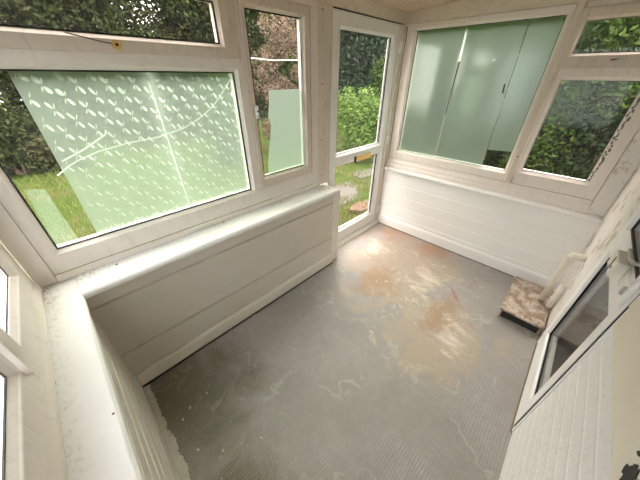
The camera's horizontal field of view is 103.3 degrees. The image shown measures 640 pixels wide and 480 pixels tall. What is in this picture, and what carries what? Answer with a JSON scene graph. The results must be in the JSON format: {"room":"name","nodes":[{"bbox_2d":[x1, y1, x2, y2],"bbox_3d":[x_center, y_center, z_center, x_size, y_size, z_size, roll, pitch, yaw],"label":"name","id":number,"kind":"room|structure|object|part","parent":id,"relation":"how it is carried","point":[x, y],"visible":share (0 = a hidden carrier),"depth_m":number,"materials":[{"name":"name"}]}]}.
{"room":"sunroom","nodes":[
{"label":"sunroom","id":0,"kind":"room"},
{"bbox_2d":[91,316,180,479],"bbox_3d":[-0.585,0.975,0.823,1.745,0.765,0.215,28,42,36],"label":"wall","id":1,"kind":"structure","parent":0,"point":[155,460],"depth_m":1.10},
{"bbox_2d":[42,277,144,479],"bbox_3d":[-0.594,0.580,0.683,1.892,0.040,0.137,28,42,36],"label":"window ledge","id":2,"kind":"object","parent":1,"relation":"on","point":[98,445],"visible":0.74,"depth_m":0.79,"materials":[{"name":"white plastic"}]},
{"bbox_2d":[0,202,57,287],"bbox_3d":[-1.317,-0.328,0.886,0.080,1.260,0.072,28,42,36],"label":"post","id":3,"kind":"object","parent":2,"relation":"on","point":[12,237],"visible":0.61,"depth_m":1.10,"materials":[{"name":"white plastic"}]},
{"bbox_2d":[0,243,68,479],"bbox_3d":[-0.661,0.081,0.275,1.885,1.240,0.091,28,42,36],"label":"window","id":4,"kind":"structure","parent":2,"relation":"on","point":[31,438],"depth_m":0.69,"materials":[{"name":"white plastic"}]},
{"bbox_2d":[143,384,190,479],"bbox_3d":[-0.495,1.238,1.108,1.660,0.011,0.048,28,42,36],"label":"plaster edge","id":5,"kind":"structure","parent":1,"relation":"attached to","point":[181,465],"depth_m":1.36,"materials":[{"name":"grey paint"}]},
{"bbox_2d":[42,196,332,376],"bbox_3d":[-0.676,0.242,1.944,0.260,0.775,2.000,28,42,36],"label":"wall","id":6,"kind":"structure","parent":0,"point":[147,317],"depth_m":1.68,"materials":[{"name":"white plastic"}]},
{"bbox_2d":[77,184,338,298],"bbox_3d":[-0.526,-0.121,1.757,0.193,0.040,1.791,28,42,36],"label":"window ledge","id":7,"kind":"object","parent":6,"relation":"on","point":[96,281],"visible":1,"depth_m":1.50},
{"bbox_2d":[0,0,318,281],"bbox_3d":[-0.658,-0.677,1.443,0.100,1.238,1.788,28,42,36],"label":"window","id":8,"kind":"structure","parent":7,"relation":"on","point":[152,137],"depth_m":1.26,"materials":[{"name":"glass"},{"name":"leaf-patterned frosted plastic film"},{"name":"white plastic"}]},
{"bbox_2d":[111,39,121,49],"bbox_3d":[-0.845,-0.812,1.052,0.009,0.034,0.034,28,42,36],"label":"grommet","id":9,"kind":"object","parent":8,"relation":"attached to","point":[116,44],"depth_m":1.05,"materials":[{"name":"yellow rubber"}]},
{"bbox_3d":[-0.880,-0.921,1.007,0.070,0.291,1.096,28,42,36],"label":"opening sash","id":10,"kind":"part","parent":8,"relation":"part of","materials":[{"name":"beige plastic"}]},
{"bbox_3d":[-0.881,-0.445,1.344,0.075,0.886,1.177,28,42,36],"label":"frame","id":11,"kind":"part","parent":8,"relation":"part of","materials":[{"name":"white plastic"}]},
{"bbox_3d":[-0.877,-0.947,1.016,0.070,0.322,1.176,28,42,36],"label":"frame","id":12,"kind":"part","parent":8,"relation":"part of","materials":[{"name":"beige plastic"}]},
{"bbox_2d":[135,253,332,386],"bbox_3d":[-0.498,0.533,2.104,0.026,0.114,1.783,28,42,36],"label":"baseboard","id":13,"kind":"structure","parent":6,"relation":"attached to","point":[157,368],"depth_m":1.90,"materials":[{"name":"white plastic"}]},
{"bbox_2d":[234,0,317,201],"bbox_3d":[-0.238,-0.915,1.781,0.110,1.204,0.610,28,42,36],"label":"window","id":14,"kind":"structure","parent":6,"relation":"in","point":[292,113],"depth_m":1.79,"materials":[{"name":"white plastic"}]},
{"bbox_2d":[142,223,567,479],"bbox_3d":[1.227,1.124,1.416,4.450,0.120,3.450,28,42,36],"label":"floor","id":15,"kind":"structure","parent":0,"point":[396,359],"depth_m":1.65,"materials":[{"name":"grey concrete"}]},
{"bbox_2d":[314,2,339,259],"bbox_3d":[0.061,-0.687,2.209,0.220,2.050,0.144,28,42,36],"label":"post","id":16,"kind":"object","parent":15,"relation":"on","point":[325,11],"visible":0.46,"depth_m":1.98,"materials":[{"name":"beige plastic"}]},
{"bbox_2d":[377,22,407,219],"bbox_3d":[0.766,-1.141,2.896,0.072,2.069,0.047,28,42,36],"label":"post","id":17,"kind":"object","parent":15,"relation":"on","point":[406,23],"visible":0.24,"depth_m":2.64,"materials":[{"name":"beige plastic"}]},
{"bbox_2d":[497,276,554,334],"bbox_3d":[1.736,0.533,2.132,0.285,0.095,0.540,28,42,36],"label":"wooden box","id":18,"kind":"object","parent":15,"relation":"on","point":[520,305],"visible":0.95,"depth_m":2.05,"materials":[{"name":"brown wood"}]},
{"bbox_2d":[544,284,565,310],"bbox_3d":[1.813,0.446,1.954,0.045,0.243,0.045,28,42,36],"label":"pipe","id":19,"kind":"object","parent":18,"relation":"on","point":[561,288],"visible":1,"depth_m":1.94,"materials":[{"name":"beige plastic"}]},
{"bbox_2d":[371,0,458,12],"bbox_3d":[0.408,-1.204,0.815,2.025,0.182,3.320,28,42,36],"label":"ceiling","id":20,"kind":"structure","parent":0,"point":[409,6],"depth_m":2.06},
{"bbox_2d":[312,0,409,26],"bbox_3d":[-0.263,-1.494,1.429,0.085,0.148,3.220,28,42,36],"label":"board","id":21,"kind":"object","parent":20,"relation":"attached to","point":[368,7],"visible":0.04,"depth_m":1.97,"materials":[{"name":"white wood"}]},
{"bbox_2d":[408,0,599,24],"bbox_3d":[1.533,-1.755,1.751,1.899,0.248,0.115,28,42,36],"label":"board","id":22,"kind":"object","parent":20,"relation":"attached to","point":[461,8],"visible":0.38,"depth_m":1.98,"materials":[{"name":"white wood"}]},
{"bbox_2d":[378,170,600,281],"bbox_3d":[1.510,-0.224,2.726,1.905,0.720,0.160,28,42,36],"label":"wall","id":23,"kind":"structure","parent":0,"point":[536,240],"depth_m":2.48,"materials":[{"name":"white wood"}]},
{"bbox_2d":[324,6,403,246],"bbox_3d":[0.403,-0.935,2.592,0.139,2.050,0.984,28,42,36],"label":"door","id":24,"kind":"structure","parent":23,"relation":"in","point":[343,19],"depth_m":2.44,"materials":[{"name":"white plastic"}]},
{"bbox_3d":[0.456,-0.870,2.649,0.012,0.053,0.254,28,42,36],"label":"letter plate","id":25,"kind":"part","parent":24,"relation":"part of","materials":[{"name":"gold metal"}]},
{"bbox_2d":[378,214,558,290],"bbox_3d":[1.451,0.064,2.831,1.888,0.121,0.017,28,42,36],"label":"baseboard","id":26,"kind":"structure","parent":23,"relation":"attached to","point":[510,269],"depth_m":2.71,"materials":[{"name":"white wood"}]},
{"bbox_2d":[384,166,602,223],"bbox_3d":[1.459,-0.506,2.472,1.891,0.034,0.075,28,42,36],"label":"window ledge","id":27,"kind":"object","parent":23,"relation":"on","point":[584,216],"visible":1,"depth_m":2.27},
{"bbox_2d":[387,0,639,212],"bbox_3d":[1.466,-1.109,2.177,1.790,1.297,0.107,28,42,36],"label":"window","id":28,"kind":"structure","parent":27,"relation":"on","point":[446,116],"depth_m":2.11,"materials":[{"name":"white plastic"}]},
{"bbox_3d":[1.893,-1.264,1.577,0.515,0.321,0.070,28,42,36],"label":"opening sash","id":29,"kind":"part","parent":28,"relation":"part of","materials":[{"name":"beige plastic"}]},
{"bbox_2d":[499,165,639,479],"bbox_3d":[1.169,0.102,0.751,0.224,2.320,3.260,28,42,36],"label":"wall","id":30,"kind":"structure","parent":0,"point":[588,427],"depth_m":0.88,"materials":[{"name":"paint"}]},
{"bbox_2d":[537,253,587,302],"bbox_3d":[1.836,0.305,1.937,0.106,0.499,0.054,28,42,36],"label":"pipe","id":31,"kind":"object","parent":30,"relation":"attached to","point":[568,259],"visible":1,"depth_m":1.91,"materials":[{"name":"beige plastic"}]},
{"bbox_2d":[510,206,639,432],"bbox_3d":[1.350,0.049,1.087,0.141,2.043,0.822,28,42,36],"label":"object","id":32,"kind":"structure","parent":30,"relation":"in","point":[620,263],"depth_m":1.26,"materials":[{"name":"white plastic"}]},
{"bbox_3d":[1.094,0.137,0.864,0.012,0.242,0.040,28,42,36],"label":"handle plate","id":33,"kind":"part","parent":32,"relation":"part of","materials":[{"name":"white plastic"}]},
{"bbox_3d":[1.114,0.061,0.888,0.047,0.015,0.129,28,42,36],"label":"handle lever","id":34,"kind":"part","parent":32,"relation":"part of","materials":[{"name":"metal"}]},
{"bbox_2d":[586,127,639,216],"bbox_3d":[2.168,-0.769,1.637,0.103,1.317,0.124,28,42,36],"label":"post","id":35,"kind":"object","parent":30,"relation":"on","point":[629,161],"visible":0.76,"depth_m":1.80,"materials":[{"name":"paint"}]},
{"label":"outside","id":36,"kind":"structure","parent":0,"visible":0},
{"bbox_2d":[0,96,589,280],"bbox_3d":[-0.071,-2.710,6.669,34.000,0.956,34.000,28,42,36],"label":"lawn","id":37,"kind":"structure","parent":36,"point":[361,166],"depth_m":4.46,"materials":[{"name":"green plant"}]},
{"bbox_2d":[0,89,59,174],"bbox_3d":[-5.915,-2.027,4.602,1.150,1.749,2.129,28,42,36],"label":"shrub","id":38,"kind":"object","parent":37,"relation":"on","point":[36,154],"visible":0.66,"depth_m":4.72,"materials":[{"name":"green plant"}]},
{"bbox_2d":[0,0,170,132],"bbox_3d":[-6.831,-6.428,6.590,3.885,6.711,4.304,28,42,36],"label":"tree","id":39,"kind":"object","parent":37,"relation":"on","point":[104,16],"visible":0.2,"depth_m":6.22,"materials":[{"name":"green plant"}]},
{"bbox_2d":[140,0,282,115],"bbox_3d":[-4.035,-7.888,9.378,3.598,6.104,4.004,28,42,36],"label":"tree","id":40,"kind":"object","parent":37,"relation":"on","point":[181,19],"visible":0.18,"depth_m":8.55,"materials":[{"name":"green plant"}]},
{"bbox_2d":[251,57,292,60],"bbox_3d":[-0.984,-1.941,4.398,3.079,2.170,0.060,-24,40,-32],"label":"washing line","id":41,"kind":"object","parent":37,"relation":"on","point":[251,57],"visible":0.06,"depth_m":4.04,"materials":[{"name":"metal"}]},
{"bbox_2d":[251,12,298,139],"bbox_3d":[-0.905,-3.505,5.898,1.082,2.969,1.364,28,42,36],"label":"shrub","id":42,"kind":"object","parent":37,"relation":"on","point":[276,21],"visible":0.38,"depth_m":5.46,"materials":[{"name":"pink plant"}]},
{"bbox_2d":[251,12,298,88],"bbox_3d":[-1.351,-9.525,11.926,3.609,5.960,4.009,28,42,36],"label":"tree","id":43,"kind":"object","parent":37,"relation":"on","point":[285,67],"visible":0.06,"depth_m":10.83,"materials":[{"name":"green plant"}]},
{"bbox_2d":[335,182,358,205],"bbox_3d":[0.465,-0.849,4.650,0.512,0.052,1.249,10,34,15],"label":"stepping stone","id":44,"kind":"object","parent":37,"relation":"on","point":[345,190],"visible":0.36,"depth_m":4.67,"materials":[{"name":"grey stone"}]},
{"bbox_2d":[349,199,368,213],"bbox_3d":[0.704,-0.539,4.119,0.286,0.070,0.594,28,42,36],"label":"stepping stone","id":45,"kind":"object","parent":37,"relation":"on","point":[355,206],"visible":0.54,"depth_m":4.02,"materials":[{"name":"brown stone"}]},
{"bbox_2d":[338,30,386,110],"bbox_3d":[2.278,-8.679,10.755,3.421,5.938,3.801,28,42,36],"label":"tree","id":46,"kind":"object","parent":37,"relation":"on","point":[357,51],"visible":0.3,"depth_m":10.27,"materials":[{"name":"green plant"}]},
{"bbox_2d":[336,84,390,158],"bbox_3d":[0.975,-2.882,6.221,1.690,1.634,1.675,28,42,36],"label":"shrub","id":47,"kind":"object","parent":37,"relation":"on","point":[361,116],"visible":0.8,"depth_m":5.83,"materials":[{"name":"green plant"}]},
{"bbox_2d":[354,167,372,179],"bbox_3d":[1.015,-1.627,5.797,0.560,0.052,1.464,9,34,14],"label":"stepping stone","id":48,"kind":"object","parent":37,"relation":"on","point":[370,169],"visible":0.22,"depth_m":5.39,"materials":[{"name":"grey stone"}]},
{"bbox_2d":[366,47,404,137],"bbox_3d":[2.142,-4.124,7.285,1.801,2.430,1.815,28,42,36],"label":"shrub","id":49,"kind":"object","parent":37,"relation":"on","point":[378,71],"visible":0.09,"depth_m":6.87,"materials":[{"name":"green plant"}]},
{"bbox_2d":[370,27,407,103],"bbox_3d":[4.074,-6.702,8.255,3.348,5.531,3.712,28,42,36],"label":"tree","id":50,"kind":"object","parent":37,"relation":"on","point":[383,40],"visible":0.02,"depth_m":8.29,"materials":[{"name":"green plant"}]},
{"bbox_2d":[456,20,529,174],"bbox_3d":[3.013,-2.916,5.095,1.914,2.927,1.924,28,42,36],"label":"bush","id":51,"kind":"object","parent":37,"relation":"on","point":[491,156],"visible":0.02,"depth_m":5.01,"materials":[{"name":"green plant"}]},
{"bbox_2d":[503,17,614,156],"bbox_3d":[5.696,-4.628,5.697,3.155,4.962,3.506,28,42,36],"label":"tree","id":52,"kind":"object","parent":37,"relation":"on","point":[588,143],"visible":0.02,"depth_m":5.20,"materials":[{"name":"green plant"}]},
{"bbox_2d":[501,16,639,195],"bbox_3d":[4.204,-2.099,3.570,1.907,3.249,1.908,28,42,36],"label":"bush","id":53,"kind":"object","parent":37,"relation":"on","point":[595,108],"visible":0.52,"depth_m":3.49,"materials":[{"name":"green plant"}]},
{"bbox_2d":[573,153,601,199],"bbox_3d":[3.393,-0.449,2.922,0.864,1.278,0.789,28,42,36],"label":"bush","id":54,"kind":"object","parent":37,"relation":"on","point":[596,158],"visible":0.02,"depth_m":2.84,"materials":[{"name":"green plant"}]}
]}

